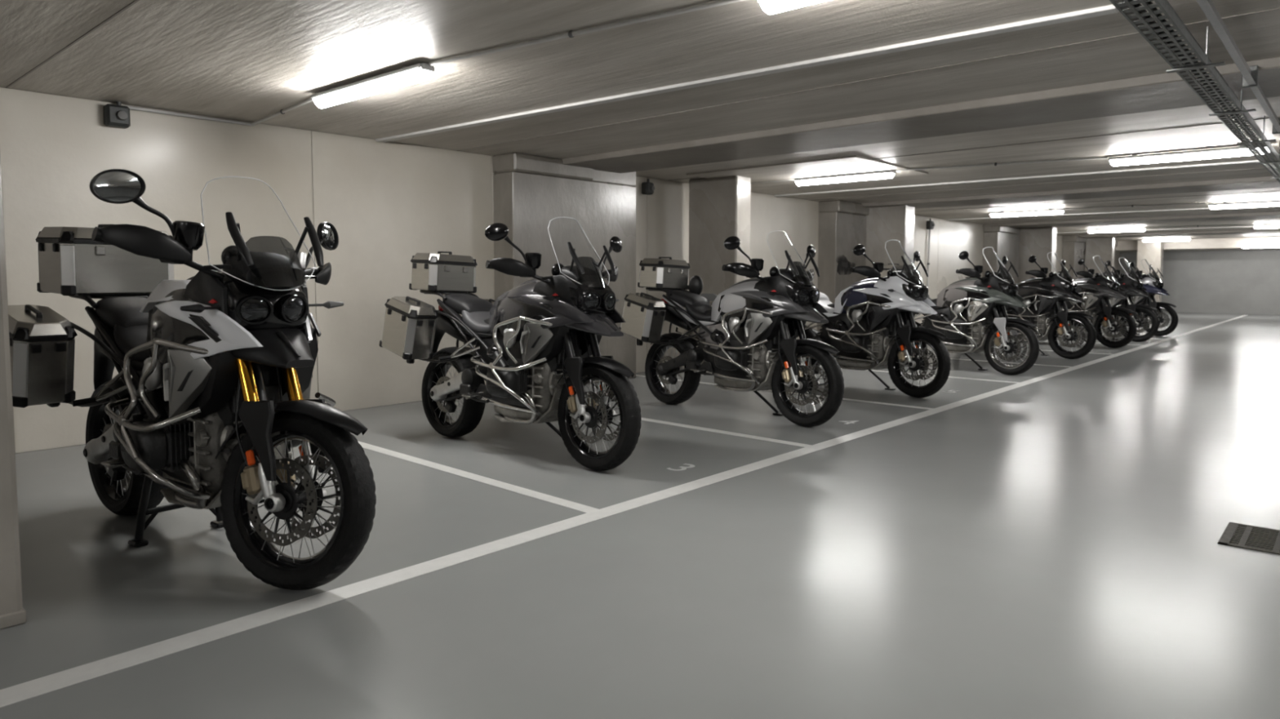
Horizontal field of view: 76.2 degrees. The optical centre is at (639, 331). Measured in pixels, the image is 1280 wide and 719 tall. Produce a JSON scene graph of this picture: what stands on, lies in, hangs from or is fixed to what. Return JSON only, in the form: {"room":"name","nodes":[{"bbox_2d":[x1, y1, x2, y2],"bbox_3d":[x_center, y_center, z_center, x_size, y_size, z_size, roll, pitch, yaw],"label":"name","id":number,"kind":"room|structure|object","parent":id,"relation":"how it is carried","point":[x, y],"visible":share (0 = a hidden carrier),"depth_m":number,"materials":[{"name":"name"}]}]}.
{"room":"underground parking garage","nodes":[
{"label":"underground parking garage","id":0,"kind":"room"},
{"bbox_2d":[0,87,1119,453],"bbox_3d":[4.347,-1.031,15.308,0.690,2.520,41.700,3,5,42],"label":"wall","id":1,"kind":"structure","parent":0,"point":[387,203],"depth_m":7.62,"materials":[{"name":"grey paint"}]},
{"bbox_2d":[102,102,130,128],"bbox_3d":[-3.850,-1.612,6.014,0.130,0.205,0.155,3,5,42],"label":"junction box","id":2,"kind":"object","parent":1,"relation":"attached to","point":[117,115],"visible":0.93,"depth_m":5.98,"materials":[{"name":"grey plastic"}]},
{"bbox_2d":[641,178,654,195],"bbox_3d":[0.110,-1.853,10.448,0.140,0.200,0.140,3,5,42],"label":"junction box","id":3,"kind":"object","parent":1,"relation":"attached to","point":[647,188],"visible":1,"depth_m":10.41,"materials":[{"name":"grey plastic"}]},
{"bbox_2d":[837,257,849,273],"bbox_3d":[3.514,-1.129,13.914,0.003,0.347,0.835,3,5,42],"label":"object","id":4,"kind":"structure","parent":1,"relation":"attached to","point":[842,264],"depth_m":13.85,"materials":[{"name":"grey"}]},
{"bbox_2d":[926,229,930,288],"bbox_3d":[6.115,-1.425,17.295,0.054,1.451,0.085,2,4,23],"label":"conduit","id":5,"kind":"object","parent":1,"relation":"attached to","point":[929,237],"visible":0.92,"depth_m":17.27,"materials":[{"name":"grey plastic"}]},
{"bbox_2d":[926,218,934,229],"bbox_3d":[6.128,-2.260,17.195,0.140,0.230,0.160,3,5,42],"label":"junction box","id":6,"kind":"object","parent":1,"relation":"attached to","point":[930,224],"visible":1,"depth_m":17.15,"materials":[{"name":"grey plastic"}]},
{"bbox_2d":[0,311,1279,718],"bbox_3d":[10.177,0.712,10.220,16.300,0.300,41.700,3,5,42],"label":"floor","id":7,"kind":"structure","parent":0,"point":[1046,548],"depth_m":3.46,"materials":[{"name":"grey concrete"}]},
{"bbox_2d":[0,160,26,630],"bbox_3d":[-2.612,-0.222,2.809,0.662,2.520,0.587,3,5,42],"label":"column","id":8,"kind":"structure","parent":7,"relation":"on","point":[12,613],"depth_m":2.83,"materials":[{"name":"grey concrete"}]},
{"bbox_2d":[7,168,376,590],"bbox_3d":[-2.017,0.165,3.701,2.339,1.632,1.172,3,5,38],"label":"motorcycle","id":9,"kind":"object","parent":7,"relation":"on","point":[212,410],"visible":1,"depth_m":3.26,"materials":[{"name":"black plastic"}]},
{"bbox_2d":[94,170,142,201],"bbox_3d":[-1.854,-0.515,2.900,0.011,0.111,0.160,2,4,34],"label":"mirror glass","id":10,"kind":"object","parent":9,"relation":"attached to","point":[109,185],"depth_m":2.90,"materials":[{"name":"grey"}]},
{"bbox_2d":[133,196,174,236],"bbox_3d":[-1.781,-0.392,3.013,0.033,0.206,0.162,3,5,40],"label":"mirror arm","id":11,"kind":"object","parent":9,"relation":"on","point":[138,201],"depth_m":3.00,"materials":[{"name":"black plastic"}]},
{"bbox_2d":[302,238,323,271],"bbox_3d":[-1.511,-0.348,3.759,0.036,0.173,0.199,0,4,4],"label":"mirror arm","id":12,"kind":"object","parent":9,"relation":"on","point":[321,240],"depth_m":3.72,"materials":[{"name":"black plastic"}]},
{"bbox_2d":[322,223,335,248],"bbox_3d":[-1.493,-0.454,3.907,0.013,0.118,0.155,0,4,6],"label":"mirror glass","id":13,"kind":"object","parent":9,"relation":"attached to","point":[328,229],"depth_m":3.90,"materials":[{"name":"grey"}]},
{"bbox_2d":[357,440,598,513],"bbox_3d":[-1.688,0.856,5.653,4.016,0.002,0.090,4,5,44],"label":"parking line","id":14,"kind":"object","parent":7,"relation":"on","point":[556,500],"visible":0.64,"depth_m":4.93,"materials":[{"name":"white paint"}]},
{"bbox_2d":[378,217,641,471],"bbox_3d":[-0.845,0.041,5.719,2.284,1.623,1.195,3,5,38],"label":"motorcycle","id":15,"kind":"object","parent":7,"relation":"on","point":[533,346],"visible":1,"depth_m":5.34,"materials":[{"name":"black plastic"}]},
{"bbox_2d":[503,235,525,262],"bbox_3d":[-0.770,-0.486,5.122,0.172,0.221,0.033,-2,4,-27],"label":"mirror arm","id":16,"kind":"object","parent":15,"relation":"on","point":[505,260],"depth_m":5.08,"materials":[{"name":"black plastic"}]},
{"bbox_2d":[589,313,604,315],"bbox_3d":[-0.276,-0.096,5.197,0.026,0.033,0.140,3,3,43],"label":"grille","id":17,"kind":"object","parent":15,"relation":"attached to","point":[589,313],"depth_m":5.18,"materials":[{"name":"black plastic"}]},
{"bbox_2d":[600,246,613,273],"bbox_3d":[-0.238,-0.489,5.692,0.034,0.209,0.188,2,4,25],"label":"mirror arm","id":18,"kind":"object","parent":15,"relation":"attached to","point":[611,248],"depth_m":5.72,"materials":[{"name":"black plastic"}]},
{"bbox_2d":[0,315,1247,707],"bbox_3d":[6.816,0.437,12.127,0.120,0.002,40.100,3,5,41],"label":"floor line","id":19,"kind":"object","parent":7,"relation":"on","point":[17,693],"visible":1,"depth_m":3.33,"materials":[{"name":"white paint"}]},
{"bbox_2d":[666,463,694,471],"bbox_3d":[0.272,0.880,5.271,0.107,0.002,0.209,3,5,42],"label":"number","id":20,"kind":"object","parent":7,"relation":"on","point":[691,465],"visible":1,"depth_m":5.25,"materials":[{"name":"white paint"}]},
{"bbox_2d":[615,413,812,447],"bbox_3d":[-0.211,0.749,7.308,4.016,0.002,0.090,4,5,44],"label":"parking line","id":21,"kind":"object","parent":7,"relation":"on","point":[642,419],"visible":0.43,"depth_m":6.44,"materials":[{"name":"white paint"}]},
{"bbox_2d":[688,175,751,364],"bbox_3d":[1.030,-0.730,10.659,0.782,2.520,0.342,3,5,42],"label":"column","id":22,"kind":"structure","parent":7,"relation":"on","point":[719,207],"depth_m":10.45,"materials":[{"name":"grey concrete"}]},
{"bbox_2d":[618,231,844,426],"bbox_3d":[0.851,-0.061,7.292,2.284,1.623,1.195,4,5,43],"label":"motorcycle","id":23,"kind":"object","parent":7,"relation":"on","point":[746,334],"visible":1,"depth_m":6.92,"materials":[{"name":"black plastic"}]},
{"bbox_2d":[736,245,752,265],"bbox_3d":[0.870,-0.587,6.690,0.172,0.221,0.033,-1,4,-21],"label":"stem","id":24,"kind":"object","parent":23,"relation":"on","point":[738,247],"depth_m":6.66,"materials":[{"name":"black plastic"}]},
{"bbox_2d":[803,253,808,267],"bbox_3d":[1.456,-0.587,7.205,0.034,0.209,0.188,2,4,31],"label":"stem","id":25,"kind":"object","parent":23,"relation":"attached to","point":[807,255],"depth_m":7.21,"materials":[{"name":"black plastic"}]},
{"bbox_2d":[635,374,933,409],"bbox_3d":[1.291,0.640,8.992,4.016,0.002,0.090,4,5,44],"label":"parking line","id":26,"kind":"object","parent":7,"relation":"on","point":[862,401],"visible":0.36,"depth_m":8.11,"materials":[{"name":"white paint"}]},
{"bbox_2d":[838,420,858,424],"bbox_3d":[1.794,0.774,6.914,0.190,0.002,0.147,-1,4,-9],"label":"number","id":27,"kind":"object","parent":7,"relation":"on","point":[853,421],"visible":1,"depth_m":6.93,"materials":[{"name":"white paint"}]},
{"bbox_2d":[789,240,951,397],"bbox_3d":[2.476,-0.173,9.002,1.159,1.626,2.217,-2,4,-24],"label":"motorcycle","id":28,"kind":"object","parent":7,"relation":"on","point":[868,320],"visible":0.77,"depth_m":8.46,"materials":[{"name":"black plastic"}]},
{"bbox_2d":[862,252,875,267],"bbox_3d":[2.350,-0.695,8.351,0.172,0.221,0.033,-1,4,-19],"label":"stem","id":29,"kind":"object","parent":28,"relation":"on","point":[864,253],"depth_m":8.32,"materials":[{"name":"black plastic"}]},
{"bbox_2d":[865,205,915,344],"bbox_3d":[4.386,-0.972,14.405,0.762,2.520,0.412,3,5,42],"label":"column","id":30,"kind":"structure","parent":7,"relation":"on","point":[885,224],"depth_m":14.17,"materials":[{"name":"grey concrete"}]},
{"bbox_2d":[800,364,1019,383],"bbox_3d":[2.994,0.516,10.900,4.016,0.002,0.090,4,5,44],"label":"parking line","id":31,"kind":"object","parent":7,"relation":"on","point":[801,364],"visible":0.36,"depth_m":9.93,"materials":[{"name":"white paint"}]},
{"bbox_2d":[880,246,1039,375],"bbox_3d":[4.139,-0.293,10.855,2.253,1.626,1.166,3,5,37],"label":"motorcycle","id":32,"kind":"object","parent":7,"relation":"on","point":[966,309],"visible":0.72,"depth_m":10.40,"materials":[{"name":"silver metal"}]},
{"bbox_2d":[966,257,975,269],"bbox_3d":[4.183,-0.820,10.290,0.172,0.221,0.033,-1,4,-19],"label":"stem","id":33,"kind":"object","parent":32,"relation":"on","point":[967,259],"depth_m":10.27,"materials":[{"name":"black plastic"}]},
{"bbox_2d":[917,355,1071,367],"bbox_3d":[4.510,0.406,12.600,4.016,0.002,0.090,4,5,44],"label":"parking line","id":34,"kind":"object","parent":7,"relation":"on","point":[917,356],"visible":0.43,"depth_m":11.79,"materials":[{"name":"white paint"}]},
{"bbox_2d":[1017,226,1057,283],"bbox_3d":[10.152,-1.393,20.906,0.812,2.520,0.412,3,5,42],"label":"column","id":35,"kind":"structure","parent":7,"relation":"on","point":[1038,242],"depth_m":20.69,"materials":[{"name":"grey concrete"}]},
{"bbox_2d":[992,252,1096,359],"bbox_3d":[6.149,-0.431,12.980,1.159,1.626,2.217,-2,4,-24],"label":"motorcycle","id":36,"kind":"object","parent":7,"relation":"on","point":[1045,298],"visible":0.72,"depth_m":12.39,"materials":[{"name":"black plastic"}]},
{"bbox_2d":[1026,349,1107,354],"bbox_3d":[6.172,0.286,14.463,4.016,0.002,0.090,4,5,44],"label":"parking line","id":37,"kind":"object","parent":7,"relation":"on","point":[1027,349],"visible":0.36,"depth_m":13.34,"materials":[{"name":"white paint"}]},
{"bbox_2d":[1015,255,1136,347],"bbox_3d":[7.957,-0.560,14.968,1.159,1.626,2.217,-2,4,-24],"label":"motorcycle","id":38,"kind":"object","parent":7,"relation":"on","point":[1097,291],"visible":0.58,"depth_m":14.34,"materials":[{"name":"black plastic"}]},
{"bbox_2d":[1084,237,1115,278],"bbox_3d":[14.314,-1.687,25.459,0.762,2.520,0.362,3,5,42],"label":"column","id":39,"kind":"structure","parent":7,"relation":"on","point":[1103,247],"depth_m":25.27,"materials":[{"name":"grey concrete"}]},
{"bbox_2d":[1056,257,1159,342],"bbox_3d":[9.203,-0.647,16.320,1.159,1.626,2.217,-2,4,-24],"label":"motorcycle","id":40,"kind":"object","parent":7,"relation":"on","point":[1131,285],"visible":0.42,"depth_m":15.63,"materials":[{"name":"black plastic"}]},
{"bbox_2d":[1136,240,1164,305],"bbox_3d":[17.299,-1.833,27.717,0.712,2.520,0.512,3,5,42],"label":"column","id":41,"kind":"structure","parent":7,"relation":"on","point":[1152,252],"depth_m":27.47,"materials":[{"name":"grey concrete"}]},
{"bbox_2d":[1124,259,1177,336],"bbox_3d":[10.566,-0.745,17.835,1.159,1.626,2.217,-2,4,-24],"label":"motorcycle","id":42,"kind":"object","parent":7,"relation":"on","point":[1153,285],"visible":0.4,"depth_m":17.14,"materials":[{"name":"black plastic"}]},
{"bbox_2d":[1217,521,1279,555],"bbox_3d":[3.238,0.991,3.528,1.170,0.006,0.430,3,5,42],"label":"floor drain","id":43,"kind":"object","parent":7,"relation":"on","point":[1260,539],"visible":1,"depth_m":3.82,"materials":[{"name":"black metal"}]},
{"bbox_2d":[0,0,1279,252],"bbox_3d":[10.250,-1.948,10.130,16.300,0.620,41.920,3,5,42],"label":"ceiling","id":44,"kind":"structure","parent":0,"point":[1092,86],"depth_m":5.39,"materials":[{"name":"concrete"}]},
{"bbox_2d":[124,97,313,125],"bbox_3d":[-3.011,-1.665,5.973,1.409,0.039,0.940,3,5,42],"label":"conduit","id":45,"kind":"object","parent":44,"relation":"attached to","point":[308,100],"visible":0.91,"depth_m":6.35,"materials":[{"name":"grey plastic"}]},
{"bbox_2d":[311,62,435,108],"bbox_3d":[-1.766,-1.590,5.309,1.324,0.112,0.116,3,5,41],"label":"tube light","id":46,"kind":"object","parent":44,"relation":"attached to","point":[405,76],"visible":0.99,"depth_m":5.19,"materials":[{"name":"grey plastic"}]},
{"bbox_2d":[428,0,746,66],"bbox_3d":[-0.360,-1.560,4.286,2.141,0.039,0.037,2,4,33],"label":"conduit","id":47,"kind":"object","parent":44,"relation":"attached to","point":[571,33],"visible":1,"depth_m":4.21,"materials":[{"name":"grey plastic"}]},
{"bbox_2d":[375,4,1119,142],"bbox_3d":[-0.083,-1.666,5.782,6.049,0.022,0.086,3,5,38],"label":"ceiling pipe","id":48,"kind":"object","parent":44,"relation":"attached to","point":[1109,9],"visible":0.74,"depth_m":4.89,"materials":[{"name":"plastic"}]},
{"bbox_2d":[751,179,794,184],"bbox_3d":[1.484,-1.995,11.005,1.402,0.039,0.037,3,5,38],"label":"conduit","id":49,"kind":"object","parent":44,"relation":"attached to","point":[785,180],"visible":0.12,"depth_m":10.78,"materials":[{"name":"grey plastic"}]},
{"bbox_2d":[756,0,828,14],"bbox_3d":[1.070,-1.457,3.258,1.374,0.112,0.116,3,5,41],"label":"tube light","id":50,"kind":"object","parent":44,"relation":"attached to","point":[770,6],"visible":1,"depth_m":3.60,"materials":[{"name":"grey plastic"}]},
{"bbox_2d":[794,169,895,186],"bbox_3d":[2.517,-1.901,10.109,1.324,0.112,0.116,3,5,41],"label":"tube light","id":51,"kind":"object","parent":44,"relation":"attached to","point":[882,174],"visible":0.98,"depth_m":10.04,"materials":[{"name":"grey plastic"}]},
{"bbox_2d":[895,156,1107,171],"bbox_3d":[3.998,-1.876,9.171,2.185,0.039,0.036,2,4,27],"label":"conduit","id":52,"kind":"object","parent":44,"relation":"attached to","point":[1095,157],"visible":1,"depth_m":9.12,"materials":[{"name":"grey plastic"}]},
{"bbox_2d":[774,160,1259,196],"bbox_3d":[4.501,-1.996,10.882,6.097,0.022,0.086,3,5,39],"label":"duct","id":53,"kind":"object","parent":44,"relation":"attached to","point":[1253,161],"visible":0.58,"depth_m":10.38,"materials":[{"name":"grey plastic"}]},
{"bbox_2d":[989,208,1064,217],"bbox_3d":[7.338,-2.250,15.513,1.324,0.112,0.116,3,5,41],"label":"tube light","id":54,"kind":"object","parent":44,"relation":"attached to","point":[1055,211],"visible":1,"depth_m":15.46,"materials":[{"name":"grey plastic"}]},
{"bbox_2d":[947,207,1209,220],"bbox_3d":[9.189,-2.336,16.137,6.097,0.022,0.086,3,5,39],"label":"duct","id":55,"kind":"object","parent":44,"relation":"attached to","point":[1208,207],"visible":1,"depth_m":16.32,"materials":[{"name":"grey metal"}]},
{"bbox_2d":[1087,226,1146,233],"bbox_3d":[12.292,-2.610,21.066,1.324,0.112,0.116,3,5,41],"label":"tube light","id":56,"kind":"object","parent":44,"relation":"attached to","point":[1131,229],"visible":1,"depth_m":21.02,"materials":[{"name":"grey plastic"}]},
{"bbox_2d":[1064,202,1205,209],"bbox_3d":[8.746,-2.220,14.493,2.149,0.039,0.037,2,4,32],"label":"conduit","id":57,"kind":"object","parent":44,"relation":"attached to","point":[1131,206],"visible":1,"depth_m":14.46,"materials":[{"name":"grey plastic"}]},
{"bbox_2d":[1056,226,1253,233],"bbox_3d":[13.943,-2.681,21.466,6.093,0.022,0.085,3,5,40],"label":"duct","id":58,"kind":"object","parent":44,"relation":"attached to","point":[1239,226],"visible":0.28,"depth_m":21.17,"materials":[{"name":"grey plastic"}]},
{"bbox_2d":[1142,237,1191,241],"bbox_3d":[16.946,-2.947,26.283,1.324,0.112,0.116,3,5,41],"label":"tube light","id":59,"kind":"object","parent":44,"relation":"attached to","point":[1181,238],"visible":1,"depth_m":26.24,"materials":[{"name":"grey plastic"}]},
{"bbox_2d":[1142,239,1190,241],"bbox_3d":[16.946,-2.922,26.285,1.300,0.062,0.094,3,5,41],"label":"diffuser","id":60,"kind":"object","parent":59,"relation":"attached to","point":[1144,240],"depth_m":26.29,"materials":[{"name":"white plastic"}]},
{"bbox_2d":[1108,143,1272,166],"bbox_3d":[5.519,-1.780,8.244,1.374,0.112,0.116,3,5,41],"label":"tube light","id":61,"kind":"object","parent":44,"relation":"attached to","point":[1239,151],"visible":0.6,"depth_m":8.23,"materials":[{"name":"grey plastic"}]},
{"bbox_2d":[1109,0,1279,183],"bbox_3d":[11.764,-2.115,14.189,0.250,0.202,31.000,3,5,42],"label":"cable tray","id":62,"kind":"object","parent":44,"relation":"hanging from","point":[1136,14],"visible":0.99,"depth_m":4.27,"materials":[{"name":"metal"}]},
{"bbox_2d":[1146,224,1252,227],"bbox_3d":[13.717,-2.581,20.064,2.158,0.039,0.036,2,4,31],"label":"conduit","id":63,"kind":"object","parent":44,"relation":"attached to","point":[1227,224],"visible":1,"depth_m":20.03,"materials":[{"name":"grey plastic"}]},
{"bbox_2d":[1196,0,1279,135],"bbox_3d":[11.837,-2.112,14.057,0.075,0.120,30.500,3,5,42],"label":"channel","id":64,"kind":"object","parent":44,"relation":"attached to","point":[1249,73],"visible":1,"depth_m":4.41,"materials":[{"name":"metal"}]},
{"bbox_2d":[1208,200,1279,208],"bbox_3d":[10.340,-2.130,13.648,1.374,0.112,0.116,3,5,41],"label":"tube light","id":65,"kind":"object","parent":44,"relation":"attached to","point":[1267,203],"visible":1,"depth_m":13.73,"materials":[{"name":"grey plastic"}]},
{"bbox_2d":[1241,244,1279,248],"bbox_3d":[19.516,-2.647,25.352,1.344,0.112,0.116,3,5,42],"label":"tube light","id":66,"kind":"object","parent":44,"relation":"attached to","point":[1247,246],"visible":1,"depth_m":25.45,"materials":[{"name":"grey plastic"}]},
{"bbox_2d":[1253,223,1279,228],"bbox_3d":[15.293,-2.489,19.200,1.374,0.112,0.116,3,5,41],"label":"tube light","id":67,"kind":"object","parent":44,"relation":"attached to","point":[1265,225],"visible":1,"depth_m":19.45,"materials":[{"name":"grey plastic"}]},
{"bbox_2d":[1253,225,1279,228],"bbox_3d":[15.293,-2.464,19.202,1.350,0.062,0.094,3,5,41],"label":"diffuser","id":68,"kind":"object","parent":67,"relation":"attached to","point":[1255,226],"depth_m":19.45,"materials":[{"name":"white plastic"}]},
{"bbox_2d":[1119,248,1279,314],"bbox_3d":[24.053,-1.687,25.458,16.000,2.520,0.300,3,5,42],"label":"wall","id":69,"kind":"structure","parent":0,"point":[1247,282],"depth_m":28.56,"materials":[{"name":"grey paint"}]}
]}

